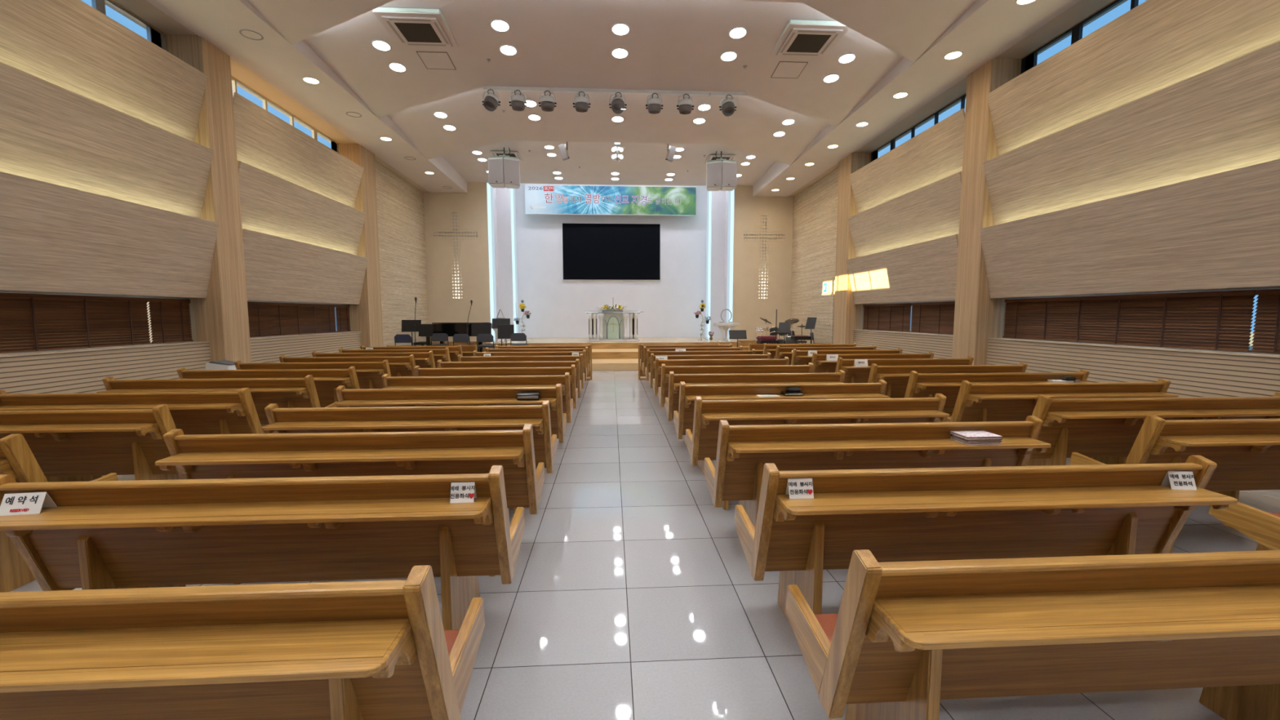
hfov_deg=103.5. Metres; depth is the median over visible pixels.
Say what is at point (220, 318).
wall column
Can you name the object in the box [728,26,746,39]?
recessed light
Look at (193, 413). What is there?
pew
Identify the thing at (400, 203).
wall
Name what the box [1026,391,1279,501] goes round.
pew
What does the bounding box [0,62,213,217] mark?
wall panel
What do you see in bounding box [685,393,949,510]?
pew
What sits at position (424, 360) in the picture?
pew
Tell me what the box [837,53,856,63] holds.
recessed light
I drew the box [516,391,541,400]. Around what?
book
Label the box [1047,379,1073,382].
book
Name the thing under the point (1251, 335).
ground
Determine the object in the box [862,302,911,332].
blind
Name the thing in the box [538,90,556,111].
spotlight
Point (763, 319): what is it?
cymbal stand
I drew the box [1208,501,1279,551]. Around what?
pew
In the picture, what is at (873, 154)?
window
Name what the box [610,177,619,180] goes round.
recessed light
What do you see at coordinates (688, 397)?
shelf
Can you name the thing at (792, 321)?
cymbal stand
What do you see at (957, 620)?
shelf
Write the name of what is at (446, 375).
shelf
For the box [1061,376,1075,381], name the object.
pouch
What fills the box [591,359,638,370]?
step
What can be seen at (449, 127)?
recessed light
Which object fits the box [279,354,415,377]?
pew
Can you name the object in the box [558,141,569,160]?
floodlight
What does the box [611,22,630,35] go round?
recessed light
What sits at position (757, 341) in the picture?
amplifier
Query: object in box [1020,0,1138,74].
window
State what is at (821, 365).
pew
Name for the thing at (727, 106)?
spotlight
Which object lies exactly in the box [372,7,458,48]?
air conditioner
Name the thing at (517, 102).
spotlight
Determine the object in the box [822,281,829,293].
exit sign
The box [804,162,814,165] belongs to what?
recessed light
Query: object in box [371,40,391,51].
recessed light
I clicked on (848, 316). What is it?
wall column
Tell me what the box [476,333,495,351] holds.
folding chair
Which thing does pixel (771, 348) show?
pew
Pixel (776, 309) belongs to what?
boom stand
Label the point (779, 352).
shelf
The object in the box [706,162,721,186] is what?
grille
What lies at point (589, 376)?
pew
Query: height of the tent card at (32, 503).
0.072 m
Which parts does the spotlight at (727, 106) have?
lamp shade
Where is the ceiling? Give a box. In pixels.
[112,0,1114,196]
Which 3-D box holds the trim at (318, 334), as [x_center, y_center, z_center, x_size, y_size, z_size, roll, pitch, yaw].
[-6.891,-0.509,10.373,0.275,0.018,4.150,0,5,-3]
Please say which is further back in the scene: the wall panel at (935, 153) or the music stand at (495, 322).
the music stand at (495, 322)
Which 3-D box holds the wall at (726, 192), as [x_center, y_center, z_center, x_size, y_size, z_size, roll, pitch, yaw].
[3.277,-3.539,18.281,0.120,6.800,1.388,0,5,-3]
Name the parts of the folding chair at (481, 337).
backrest, seat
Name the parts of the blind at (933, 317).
rail, head rail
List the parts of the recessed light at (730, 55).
lamp glass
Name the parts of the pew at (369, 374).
post, rail, panel, leg, post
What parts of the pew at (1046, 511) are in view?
armrest, post, leg, panel, rail, leg, post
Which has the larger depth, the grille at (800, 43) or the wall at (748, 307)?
the wall at (748, 307)
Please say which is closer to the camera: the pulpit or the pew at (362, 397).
the pew at (362, 397)
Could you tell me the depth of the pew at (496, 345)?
10.48 m
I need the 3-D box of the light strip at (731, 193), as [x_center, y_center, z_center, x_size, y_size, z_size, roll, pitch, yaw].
[3.218,-3.776,18.019,0.006,6.080,0.860,0,5,-3]
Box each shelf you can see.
[0,403,242,410]
[0,422,158,433]
[0,458,8,464]
[0,497,491,530]
[0,617,411,693]
[96,387,306,392]
[155,447,524,466]
[192,377,350,380]
[261,418,542,430]
[334,397,556,405]
[355,368,384,372]
[382,384,565,388]
[388,362,410,364]
[414,358,430,359]
[445,374,571,377]
[665,373,755,377]
[673,381,844,386]
[684,393,888,400]
[701,409,949,420]
[727,436,1051,453]
[775,485,1237,515]
[778,351,792,353]
[795,355,812,357]
[816,360,836,362]
[841,364,955,368]
[872,584,1279,649]
[875,372,1021,377]
[915,381,1090,386]
[968,391,1178,399]
[1046,408,1279,418]
[1156,434,1279,446]
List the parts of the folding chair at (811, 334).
backrest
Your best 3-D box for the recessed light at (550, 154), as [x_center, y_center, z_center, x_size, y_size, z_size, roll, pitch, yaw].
[-2.501,-5.815,14.298,0.284,0.029,0.284,0,5,3]
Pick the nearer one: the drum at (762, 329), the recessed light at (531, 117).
the recessed light at (531, 117)
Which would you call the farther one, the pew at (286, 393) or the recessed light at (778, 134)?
the recessed light at (778, 134)
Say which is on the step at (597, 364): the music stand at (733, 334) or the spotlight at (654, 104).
the music stand at (733, 334)
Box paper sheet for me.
[756,394,780,396]
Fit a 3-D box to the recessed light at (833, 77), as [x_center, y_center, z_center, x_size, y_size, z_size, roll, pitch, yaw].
[3.423,-5.042,9.037,0.284,0.041,0.283,0,5,3]
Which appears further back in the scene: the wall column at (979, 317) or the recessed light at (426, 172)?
the recessed light at (426, 172)
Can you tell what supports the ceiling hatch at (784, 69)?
attached to the ceiling
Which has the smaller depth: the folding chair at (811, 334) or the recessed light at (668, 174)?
the folding chair at (811, 334)
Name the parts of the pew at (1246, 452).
armrest, post, leg, panel, rail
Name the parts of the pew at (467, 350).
rail, panel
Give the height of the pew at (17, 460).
0.904 m
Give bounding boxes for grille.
[241,30,261,39]
[347,112,360,116]
[395,22,441,42]
[488,159,503,183]
[503,159,519,184]
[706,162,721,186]
[722,162,737,186]
[787,34,831,53]
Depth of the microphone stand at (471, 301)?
14.92 m
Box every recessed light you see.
[302,76,319,84]
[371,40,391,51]
[379,137,392,141]
[388,62,406,72]
[424,171,434,174]
[433,111,448,118]
[443,124,456,130]
[471,151,482,155]
[477,157,487,161]
[489,18,510,31]
[499,44,517,55]
[524,99,537,106]
[528,114,541,120]
[543,145,554,149]
[546,152,556,156]
[552,171,561,174]
[554,176,563,179]
[610,172,619,175]
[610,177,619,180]
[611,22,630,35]
[611,48,628,58]
[611,115,624,122]
[664,177,672,181]
[666,173,675,176]
[673,155,681,158]
[675,147,684,151]
[693,117,706,124]
[697,103,711,111]
[720,50,737,62]
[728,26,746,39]
[740,161,750,165]
[746,155,755,159]
[773,131,785,137]
[782,119,795,124]
[786,177,795,180]
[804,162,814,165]
[822,73,839,83]
[826,144,839,148]
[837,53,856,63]
[855,121,868,126]
[892,92,908,98]
[943,50,963,59]
[1015,0,1035,5]
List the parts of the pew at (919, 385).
post, rail, post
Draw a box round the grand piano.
[426,321,481,351]
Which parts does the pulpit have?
arched glass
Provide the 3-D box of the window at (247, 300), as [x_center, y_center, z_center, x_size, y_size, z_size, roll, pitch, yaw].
[-7.074,-0.848,10.333,0.050,0.700,4.150,0,5,-3]
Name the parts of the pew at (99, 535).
post, leg, rail, panel, leg, post, armrest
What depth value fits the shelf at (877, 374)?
6.33 m
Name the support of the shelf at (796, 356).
attached to the pew at (798, 357)
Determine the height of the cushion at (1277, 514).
0.045 m
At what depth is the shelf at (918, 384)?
5.49 m
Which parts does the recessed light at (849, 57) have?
lamp glass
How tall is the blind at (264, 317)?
0.634 m
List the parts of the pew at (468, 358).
post, rail, panel, post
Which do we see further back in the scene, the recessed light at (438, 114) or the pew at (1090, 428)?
the recessed light at (438, 114)
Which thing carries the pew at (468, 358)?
on the floor at (630, 595)
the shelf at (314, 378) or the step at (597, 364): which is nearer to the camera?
the shelf at (314, 378)
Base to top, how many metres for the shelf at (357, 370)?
0.020 m
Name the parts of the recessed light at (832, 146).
lamp glass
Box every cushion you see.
[444,630,459,654]
[814,613,837,642]
[1268,512,1279,517]
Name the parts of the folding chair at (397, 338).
backrest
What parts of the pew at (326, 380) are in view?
post, rail, leg, post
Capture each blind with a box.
[0,292,151,353]
[147,297,193,343]
[247,301,337,337]
[335,304,351,332]
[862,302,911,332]
[910,301,955,334]
[1002,289,1257,351]
[1249,288,1279,353]
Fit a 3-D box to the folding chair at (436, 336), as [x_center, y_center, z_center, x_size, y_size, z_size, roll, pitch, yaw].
[-5.776,-0.376,14.589,0.472,0.808,0.478,-2,6,-21]
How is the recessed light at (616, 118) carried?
in the ceiling
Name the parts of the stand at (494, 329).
panel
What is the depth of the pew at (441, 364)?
7.00 m
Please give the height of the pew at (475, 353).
0.904 m
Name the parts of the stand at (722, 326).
panel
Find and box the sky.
[104,0,1128,151]
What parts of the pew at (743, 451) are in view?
armrest, post, leg, panel, rail, leg, post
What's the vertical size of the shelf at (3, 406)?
0.020 m
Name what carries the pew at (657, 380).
on the floor at (630, 595)
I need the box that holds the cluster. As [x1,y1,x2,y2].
[611,142,624,161]
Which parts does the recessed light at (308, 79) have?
lamp glass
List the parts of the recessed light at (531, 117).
lamp glass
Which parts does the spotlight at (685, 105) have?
lamp shade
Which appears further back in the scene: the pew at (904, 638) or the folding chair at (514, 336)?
the folding chair at (514, 336)
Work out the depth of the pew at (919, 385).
5.54 m
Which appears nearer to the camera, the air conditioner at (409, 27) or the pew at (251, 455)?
the pew at (251, 455)
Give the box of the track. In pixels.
[483,85,746,96]
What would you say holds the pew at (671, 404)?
on the floor at (630, 595)
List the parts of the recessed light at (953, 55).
lamp glass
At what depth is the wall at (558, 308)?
19.77 m
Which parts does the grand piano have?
leg, lid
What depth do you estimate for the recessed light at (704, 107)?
10.53 m
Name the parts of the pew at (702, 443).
armrest, post, leg, panel, rail, post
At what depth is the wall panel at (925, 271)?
10.49 m
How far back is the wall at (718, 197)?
18.94 m
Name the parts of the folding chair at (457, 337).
backrest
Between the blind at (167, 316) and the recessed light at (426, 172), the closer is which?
the blind at (167, 316)
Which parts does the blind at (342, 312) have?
head rail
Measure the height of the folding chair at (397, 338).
0.808 m
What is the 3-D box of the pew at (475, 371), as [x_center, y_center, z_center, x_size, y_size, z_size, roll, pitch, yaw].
[-1.778,0.498,6.402,1.930,0.904,0.696,0,5,-3]
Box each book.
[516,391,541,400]
[780,391,804,395]
[950,430,1002,439]
[951,434,1002,442]
[951,435,1001,444]
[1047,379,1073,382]
[1072,379,1080,382]
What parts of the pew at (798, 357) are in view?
post, rail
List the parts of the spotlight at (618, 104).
lamp shade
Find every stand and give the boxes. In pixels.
[401,320,421,345]
[413,297,417,345]
[418,324,432,345]
[466,300,473,334]
[471,322,491,351]
[491,309,514,342]
[492,318,510,346]
[497,324,514,346]
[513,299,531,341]
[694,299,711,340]
[713,308,738,341]
[728,329,746,347]
[760,317,772,336]
[775,309,777,340]
[777,322,791,343]
[784,318,799,335]
[796,323,805,343]
[804,317,817,343]
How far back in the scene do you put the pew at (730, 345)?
10.68 m
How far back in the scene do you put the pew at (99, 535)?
2.06 m
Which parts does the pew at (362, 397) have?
post, rail, panel, post, armrest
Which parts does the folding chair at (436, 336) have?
backrest, seat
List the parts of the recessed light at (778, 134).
lamp glass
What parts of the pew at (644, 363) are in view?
post, rail, panel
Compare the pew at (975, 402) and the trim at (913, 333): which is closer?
the pew at (975, 402)
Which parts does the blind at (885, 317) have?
rail, head rail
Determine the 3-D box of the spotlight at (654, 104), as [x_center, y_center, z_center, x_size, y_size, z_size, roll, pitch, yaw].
[0.269,-4.799,9.418,0.258,0.352,0.259,4,7,40]
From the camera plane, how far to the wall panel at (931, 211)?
10.38 m
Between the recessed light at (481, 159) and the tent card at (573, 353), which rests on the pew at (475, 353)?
the tent card at (573, 353)
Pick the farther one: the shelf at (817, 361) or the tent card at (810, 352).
the tent card at (810, 352)
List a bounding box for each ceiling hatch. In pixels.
[416,51,456,70]
[770,61,808,78]
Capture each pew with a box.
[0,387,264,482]
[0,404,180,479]
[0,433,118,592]
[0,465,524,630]
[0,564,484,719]
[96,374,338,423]
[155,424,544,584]
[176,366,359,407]
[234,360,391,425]
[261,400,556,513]
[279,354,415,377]
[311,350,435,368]
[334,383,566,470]
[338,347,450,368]
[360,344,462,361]
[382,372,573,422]
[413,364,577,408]
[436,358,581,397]
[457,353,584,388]
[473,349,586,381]
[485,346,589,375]
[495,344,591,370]
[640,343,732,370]
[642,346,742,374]
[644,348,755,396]
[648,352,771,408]
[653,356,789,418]
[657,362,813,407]
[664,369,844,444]
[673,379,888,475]
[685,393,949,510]
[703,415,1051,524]
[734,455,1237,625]
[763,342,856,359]
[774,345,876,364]
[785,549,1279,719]
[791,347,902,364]
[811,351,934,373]
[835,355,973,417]
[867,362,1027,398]
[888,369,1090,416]
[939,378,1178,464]
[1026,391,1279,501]
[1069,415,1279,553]
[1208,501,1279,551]
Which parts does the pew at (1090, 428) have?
post, leg, panel, rail, leg, post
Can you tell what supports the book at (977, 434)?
on the book at (952, 435)
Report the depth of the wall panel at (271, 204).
9.66 m
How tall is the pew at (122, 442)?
0.904 m
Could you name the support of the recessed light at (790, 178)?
in the ceiling
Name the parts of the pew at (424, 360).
post, rail, post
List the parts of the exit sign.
lit panel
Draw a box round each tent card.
[0,492,57,515]
[449,481,476,502]
[572,352,578,355]
[655,355,667,359]
[675,348,685,351]
[785,478,813,498]
[807,350,817,355]
[826,354,838,360]
[853,359,867,366]
[1160,471,1196,489]
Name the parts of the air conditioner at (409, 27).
panel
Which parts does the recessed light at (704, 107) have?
lamp glass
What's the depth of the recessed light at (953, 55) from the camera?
7.92 m
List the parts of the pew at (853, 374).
post, leg, panel, rail, post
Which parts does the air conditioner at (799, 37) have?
panel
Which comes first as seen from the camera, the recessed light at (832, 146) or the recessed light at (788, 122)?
the recessed light at (788, 122)
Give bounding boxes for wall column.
[165,35,251,363]
[338,143,383,346]
[833,151,871,344]
[951,57,1021,364]
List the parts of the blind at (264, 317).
head rail, rail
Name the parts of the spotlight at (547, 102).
lamp shade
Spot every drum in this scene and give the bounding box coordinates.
[754,326,768,343]
[768,326,777,337]
[776,338,785,343]
[777,328,787,343]
[785,335,798,343]
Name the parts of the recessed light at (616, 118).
lamp glass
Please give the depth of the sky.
7.79 m
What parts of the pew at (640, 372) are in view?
post, panel, foot rail, rail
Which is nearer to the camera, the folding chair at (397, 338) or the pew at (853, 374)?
the pew at (853, 374)
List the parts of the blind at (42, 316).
head rail, rail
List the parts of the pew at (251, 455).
post, leg, rail, panel, leg, post, armrest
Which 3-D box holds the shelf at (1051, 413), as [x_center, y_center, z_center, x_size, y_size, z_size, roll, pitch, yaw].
[4.048,0.405,3.818,1.905,0.020,0.187,0,5,-3]
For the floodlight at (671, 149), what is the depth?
12.55 m
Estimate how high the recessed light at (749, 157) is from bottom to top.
0.029 m
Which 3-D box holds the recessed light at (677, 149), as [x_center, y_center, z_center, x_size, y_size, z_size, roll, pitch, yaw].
[1.086,-5.811,13.932,0.284,0.029,0.284,0,5,3]
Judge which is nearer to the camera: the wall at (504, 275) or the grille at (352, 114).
the grille at (352, 114)
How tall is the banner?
1.080 m
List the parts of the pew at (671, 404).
armrest, post, panel, rail, post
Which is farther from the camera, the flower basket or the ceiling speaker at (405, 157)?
the flower basket
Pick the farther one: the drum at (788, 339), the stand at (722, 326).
the stand at (722, 326)
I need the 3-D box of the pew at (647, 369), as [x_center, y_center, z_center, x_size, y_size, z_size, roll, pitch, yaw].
[1.079,0.244,9.179,1.930,0.904,0.696,0,5,-3]
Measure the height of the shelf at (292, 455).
0.020 m
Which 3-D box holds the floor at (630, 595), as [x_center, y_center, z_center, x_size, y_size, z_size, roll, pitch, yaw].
[-0.405,0.817,8.548,13.800,0.120,23.700,0,5,-3]
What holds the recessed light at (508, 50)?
in the ceiling
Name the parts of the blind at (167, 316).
head rail, rail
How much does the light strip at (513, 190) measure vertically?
6.080 m
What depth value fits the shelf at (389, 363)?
7.75 m
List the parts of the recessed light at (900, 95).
lamp glass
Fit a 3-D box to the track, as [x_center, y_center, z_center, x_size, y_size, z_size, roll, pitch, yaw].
[-0.423,-4.996,9.383,4.880,0.070,0.060,0,5,-3]
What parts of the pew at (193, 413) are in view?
post, leg, rail, panel, leg, post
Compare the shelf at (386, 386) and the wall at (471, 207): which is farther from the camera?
the wall at (471, 207)
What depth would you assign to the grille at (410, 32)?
7.59 m
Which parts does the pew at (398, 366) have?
post, rail, post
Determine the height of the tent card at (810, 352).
0.100 m
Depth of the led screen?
19.60 m
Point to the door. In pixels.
(826, 300)
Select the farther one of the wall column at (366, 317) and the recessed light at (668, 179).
the recessed light at (668, 179)
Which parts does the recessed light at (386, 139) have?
lamp glass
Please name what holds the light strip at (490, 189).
attached to the wall at (494, 188)
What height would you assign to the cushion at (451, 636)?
0.045 m
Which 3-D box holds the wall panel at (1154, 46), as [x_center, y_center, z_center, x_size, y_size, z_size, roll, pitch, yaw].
[5.832,-3.614,6.096,0.295,0.944,4.136,0,5,-3]
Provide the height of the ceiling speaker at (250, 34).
0.015 m
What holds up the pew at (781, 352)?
on the floor at (630, 595)
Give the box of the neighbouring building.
[2,292,271,348]
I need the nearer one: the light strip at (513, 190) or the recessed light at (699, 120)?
the recessed light at (699, 120)
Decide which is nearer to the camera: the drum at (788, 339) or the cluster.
the cluster
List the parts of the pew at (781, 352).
post, rail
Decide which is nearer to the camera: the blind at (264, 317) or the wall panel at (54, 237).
the wall panel at (54, 237)
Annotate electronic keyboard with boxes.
[791,335,811,343]
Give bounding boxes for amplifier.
[756,340,779,343]
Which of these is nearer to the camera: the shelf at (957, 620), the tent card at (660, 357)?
the shelf at (957, 620)
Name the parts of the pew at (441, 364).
post, rail, panel, post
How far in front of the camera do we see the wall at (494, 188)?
18.19 m
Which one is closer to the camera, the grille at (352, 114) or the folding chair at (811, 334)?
the grille at (352, 114)
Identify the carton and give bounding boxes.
[204,360,242,369]
[728,338,737,342]
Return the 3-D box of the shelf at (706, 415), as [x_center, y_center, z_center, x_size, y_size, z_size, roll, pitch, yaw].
[1.387,0.412,3.786,1.845,0.020,0.187,0,5,-3]
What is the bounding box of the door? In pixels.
[817,292,834,344]
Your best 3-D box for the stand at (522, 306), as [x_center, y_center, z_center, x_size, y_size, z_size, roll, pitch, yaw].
[-4.059,-1.363,17.470,0.640,1.427,0.328,0,5,-1]
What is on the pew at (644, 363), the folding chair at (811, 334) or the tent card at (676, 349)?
the tent card at (676, 349)
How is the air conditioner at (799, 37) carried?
attached to the ceiling
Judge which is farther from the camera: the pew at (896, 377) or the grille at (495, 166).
the grille at (495, 166)
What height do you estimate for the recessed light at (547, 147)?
0.029 m
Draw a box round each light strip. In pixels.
[487,182,496,340]
[511,188,518,333]
[705,190,711,337]
[726,189,733,339]
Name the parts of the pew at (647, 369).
post, panel, rail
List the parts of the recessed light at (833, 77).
lamp glass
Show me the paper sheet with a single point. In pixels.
(762, 395)
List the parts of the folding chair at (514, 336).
backrest, seat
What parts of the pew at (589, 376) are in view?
rail, post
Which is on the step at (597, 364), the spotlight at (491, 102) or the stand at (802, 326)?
the stand at (802, 326)
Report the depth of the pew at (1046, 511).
2.18 m
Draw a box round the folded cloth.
[756,336,777,340]
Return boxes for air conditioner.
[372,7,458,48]
[489,151,522,160]
[704,155,735,163]
[769,19,849,57]
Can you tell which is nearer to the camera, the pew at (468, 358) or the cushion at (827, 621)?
the cushion at (827, 621)
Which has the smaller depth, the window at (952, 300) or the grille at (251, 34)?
the grille at (251, 34)
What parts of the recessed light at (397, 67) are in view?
lamp glass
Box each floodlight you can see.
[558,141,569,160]
[665,143,676,162]
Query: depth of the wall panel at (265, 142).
9.55 m
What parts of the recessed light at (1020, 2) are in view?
lamp glass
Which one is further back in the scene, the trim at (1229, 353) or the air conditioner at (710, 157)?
the air conditioner at (710, 157)
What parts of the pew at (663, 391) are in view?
armrest, post, rail, post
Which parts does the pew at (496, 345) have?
panel, rail, post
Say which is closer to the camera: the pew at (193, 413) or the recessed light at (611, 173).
the pew at (193, 413)
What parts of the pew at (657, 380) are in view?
armrest, post, panel, rail, post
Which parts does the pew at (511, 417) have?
post, rail, panel, post, armrest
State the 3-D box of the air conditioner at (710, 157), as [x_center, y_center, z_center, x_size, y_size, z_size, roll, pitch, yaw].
[2.324,-5.838,14.694,0.773,0.028,0.773,0,5,-3]
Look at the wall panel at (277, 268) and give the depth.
9.76 m
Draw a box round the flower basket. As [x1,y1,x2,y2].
[707,331,714,339]
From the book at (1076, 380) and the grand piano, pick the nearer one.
the book at (1076, 380)
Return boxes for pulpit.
[586,310,640,342]
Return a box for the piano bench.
[413,341,426,345]
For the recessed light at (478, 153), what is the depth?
14.13 m
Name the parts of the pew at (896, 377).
post, leg, rail, post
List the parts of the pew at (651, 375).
post, panel, rail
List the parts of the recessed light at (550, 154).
lamp glass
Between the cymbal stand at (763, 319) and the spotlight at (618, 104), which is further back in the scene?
the cymbal stand at (763, 319)
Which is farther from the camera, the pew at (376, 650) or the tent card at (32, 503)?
the tent card at (32, 503)
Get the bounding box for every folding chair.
[394,334,412,346]
[431,333,448,345]
[453,333,472,345]
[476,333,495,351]
[510,333,528,345]
[787,330,807,343]
[809,332,826,343]
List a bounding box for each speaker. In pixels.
[239,29,263,40]
[346,111,361,117]
[404,156,415,159]
[488,147,519,188]
[706,151,737,191]
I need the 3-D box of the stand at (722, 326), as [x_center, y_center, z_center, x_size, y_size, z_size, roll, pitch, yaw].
[2.920,-1.184,17.108,0.800,1.098,0.320,0,5,-3]
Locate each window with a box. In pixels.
[0,289,190,354]
[91,0,166,50]
[231,76,339,153]
[247,299,347,337]
[865,299,955,334]
[871,93,966,161]
[1006,285,1279,354]
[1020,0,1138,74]
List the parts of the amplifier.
control panel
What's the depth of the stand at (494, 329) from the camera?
16.67 m
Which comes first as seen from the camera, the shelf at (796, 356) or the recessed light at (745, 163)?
the shelf at (796, 356)
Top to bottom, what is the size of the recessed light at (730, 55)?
0.041 m
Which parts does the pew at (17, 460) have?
panel, leg, post, armrest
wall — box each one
[0,160,428,393]
[110,0,338,234]
[423,182,490,342]
[486,182,499,339]
[495,186,513,339]
[510,188,513,309]
[515,183,706,337]
[710,190,725,338]
[710,191,711,306]
[724,189,734,339]
[732,185,793,340]
[790,167,1279,397]
[871,0,1269,237]
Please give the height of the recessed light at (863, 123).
0.018 m
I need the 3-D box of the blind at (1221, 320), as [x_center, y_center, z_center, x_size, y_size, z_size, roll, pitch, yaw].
[6.156,-0.544,6.772,0.039,0.634,3.260,0,5,-3]
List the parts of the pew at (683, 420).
armrest, post, leg, panel, rail, post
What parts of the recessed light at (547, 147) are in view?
lamp glass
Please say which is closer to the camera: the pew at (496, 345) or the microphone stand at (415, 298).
the pew at (496, 345)
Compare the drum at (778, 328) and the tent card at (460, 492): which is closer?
the tent card at (460, 492)
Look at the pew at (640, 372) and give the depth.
11.82 m
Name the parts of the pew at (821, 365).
post, rail, post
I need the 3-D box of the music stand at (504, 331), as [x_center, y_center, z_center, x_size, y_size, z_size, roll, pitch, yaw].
[-3.856,-0.500,14.528,0.460,1.033,0.332,-1,5,-9]
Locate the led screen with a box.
[561,222,660,279]
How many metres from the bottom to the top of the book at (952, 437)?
0.017 m
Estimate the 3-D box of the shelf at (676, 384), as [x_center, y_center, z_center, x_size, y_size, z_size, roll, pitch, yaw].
[1.291,0.262,5.457,1.845,0.020,0.187,0,5,-3]
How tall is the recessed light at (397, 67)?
0.041 m
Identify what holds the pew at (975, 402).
on the floor at (630, 595)
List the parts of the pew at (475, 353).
rail, panel, post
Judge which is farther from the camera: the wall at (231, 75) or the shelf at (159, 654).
the wall at (231, 75)
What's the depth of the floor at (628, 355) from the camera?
15.10 m
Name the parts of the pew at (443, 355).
rail, post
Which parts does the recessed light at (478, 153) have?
lamp glass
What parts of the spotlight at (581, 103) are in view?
lamp shade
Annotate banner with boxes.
[524,184,697,215]
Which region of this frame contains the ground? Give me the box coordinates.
[289,328,1253,350]
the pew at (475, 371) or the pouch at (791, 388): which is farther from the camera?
the pew at (475, 371)
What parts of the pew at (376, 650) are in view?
rail, leg, post, armrest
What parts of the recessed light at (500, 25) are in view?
lamp glass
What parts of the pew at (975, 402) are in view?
armrest, post, leg, panel, rail, leg, post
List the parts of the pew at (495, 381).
post, rail, panel, post, armrest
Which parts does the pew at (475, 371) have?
post, rail, panel, post, armrest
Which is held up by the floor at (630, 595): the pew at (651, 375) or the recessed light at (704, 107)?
the pew at (651, 375)
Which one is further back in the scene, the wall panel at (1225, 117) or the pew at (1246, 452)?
the wall panel at (1225, 117)
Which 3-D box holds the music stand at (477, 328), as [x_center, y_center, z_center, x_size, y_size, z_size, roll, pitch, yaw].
[-4.623,-0.542,14.731,0.570,1.082,0.332,0,5,-3]
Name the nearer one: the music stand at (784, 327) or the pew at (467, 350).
the pew at (467, 350)
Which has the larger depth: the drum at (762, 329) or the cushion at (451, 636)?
the drum at (762, 329)
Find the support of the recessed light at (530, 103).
in the ceiling
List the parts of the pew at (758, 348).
panel, rail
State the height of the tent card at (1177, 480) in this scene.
0.072 m
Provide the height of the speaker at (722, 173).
1.032 m
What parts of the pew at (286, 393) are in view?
post, rail, leg, post, armrest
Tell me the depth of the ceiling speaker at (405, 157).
13.11 m
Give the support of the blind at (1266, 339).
attached to the window at (1274, 286)
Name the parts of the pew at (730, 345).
post, rail, panel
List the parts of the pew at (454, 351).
rail, post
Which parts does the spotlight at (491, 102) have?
lamp shade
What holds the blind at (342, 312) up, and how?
attached to the window at (247, 300)
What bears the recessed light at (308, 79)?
in the ceiling
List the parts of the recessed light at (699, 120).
lamp glass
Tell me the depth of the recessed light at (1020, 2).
6.57 m
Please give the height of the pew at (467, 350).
0.835 m
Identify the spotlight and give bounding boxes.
[482,88,500,111]
[508,89,527,111]
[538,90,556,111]
[573,91,590,112]
[608,92,626,114]
[645,93,662,114]
[676,93,693,114]
[719,94,736,116]
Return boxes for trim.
[0,341,210,357]
[249,331,361,339]
[853,329,953,337]
[986,337,1279,358]
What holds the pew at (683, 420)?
on the floor at (630, 595)
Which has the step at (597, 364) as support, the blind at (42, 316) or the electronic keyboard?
the electronic keyboard
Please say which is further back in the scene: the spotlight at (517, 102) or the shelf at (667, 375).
the spotlight at (517, 102)
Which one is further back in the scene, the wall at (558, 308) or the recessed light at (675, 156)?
the wall at (558, 308)
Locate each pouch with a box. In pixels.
[786,386,800,391]
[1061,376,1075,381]
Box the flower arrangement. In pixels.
[597,304,626,312]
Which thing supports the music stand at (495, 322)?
on the step at (597, 364)
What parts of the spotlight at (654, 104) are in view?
lamp shade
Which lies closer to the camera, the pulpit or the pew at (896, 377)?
the pew at (896, 377)
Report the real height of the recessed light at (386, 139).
0.018 m
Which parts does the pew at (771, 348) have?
post, rail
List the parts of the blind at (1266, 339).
rail, head rail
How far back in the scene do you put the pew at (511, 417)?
3.55 m
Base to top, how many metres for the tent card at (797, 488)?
0.075 m
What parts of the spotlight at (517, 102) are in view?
lamp shade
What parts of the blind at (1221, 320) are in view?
rail, head rail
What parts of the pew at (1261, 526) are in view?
leg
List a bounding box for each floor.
[10,370,1279,719]
[431,337,785,350]
[476,346,748,359]
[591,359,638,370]
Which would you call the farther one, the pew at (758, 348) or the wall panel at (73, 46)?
the pew at (758, 348)
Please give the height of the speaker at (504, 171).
1.032 m
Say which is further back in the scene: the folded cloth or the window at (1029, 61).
the folded cloth
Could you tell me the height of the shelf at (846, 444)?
0.020 m
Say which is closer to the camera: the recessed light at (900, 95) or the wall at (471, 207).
the recessed light at (900, 95)
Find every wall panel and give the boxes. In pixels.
[0,0,207,141]
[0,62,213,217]
[0,171,218,297]
[232,92,363,208]
[237,161,365,254]
[242,228,368,304]
[846,234,958,304]
[847,172,961,257]
[848,108,964,213]
[978,159,1279,297]
[982,40,1279,225]
[986,0,1279,155]
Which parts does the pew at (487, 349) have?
panel, rail, post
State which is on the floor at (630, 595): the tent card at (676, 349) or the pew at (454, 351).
the pew at (454, 351)
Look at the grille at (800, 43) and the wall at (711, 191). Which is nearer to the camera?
the grille at (800, 43)
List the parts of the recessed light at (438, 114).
lamp glass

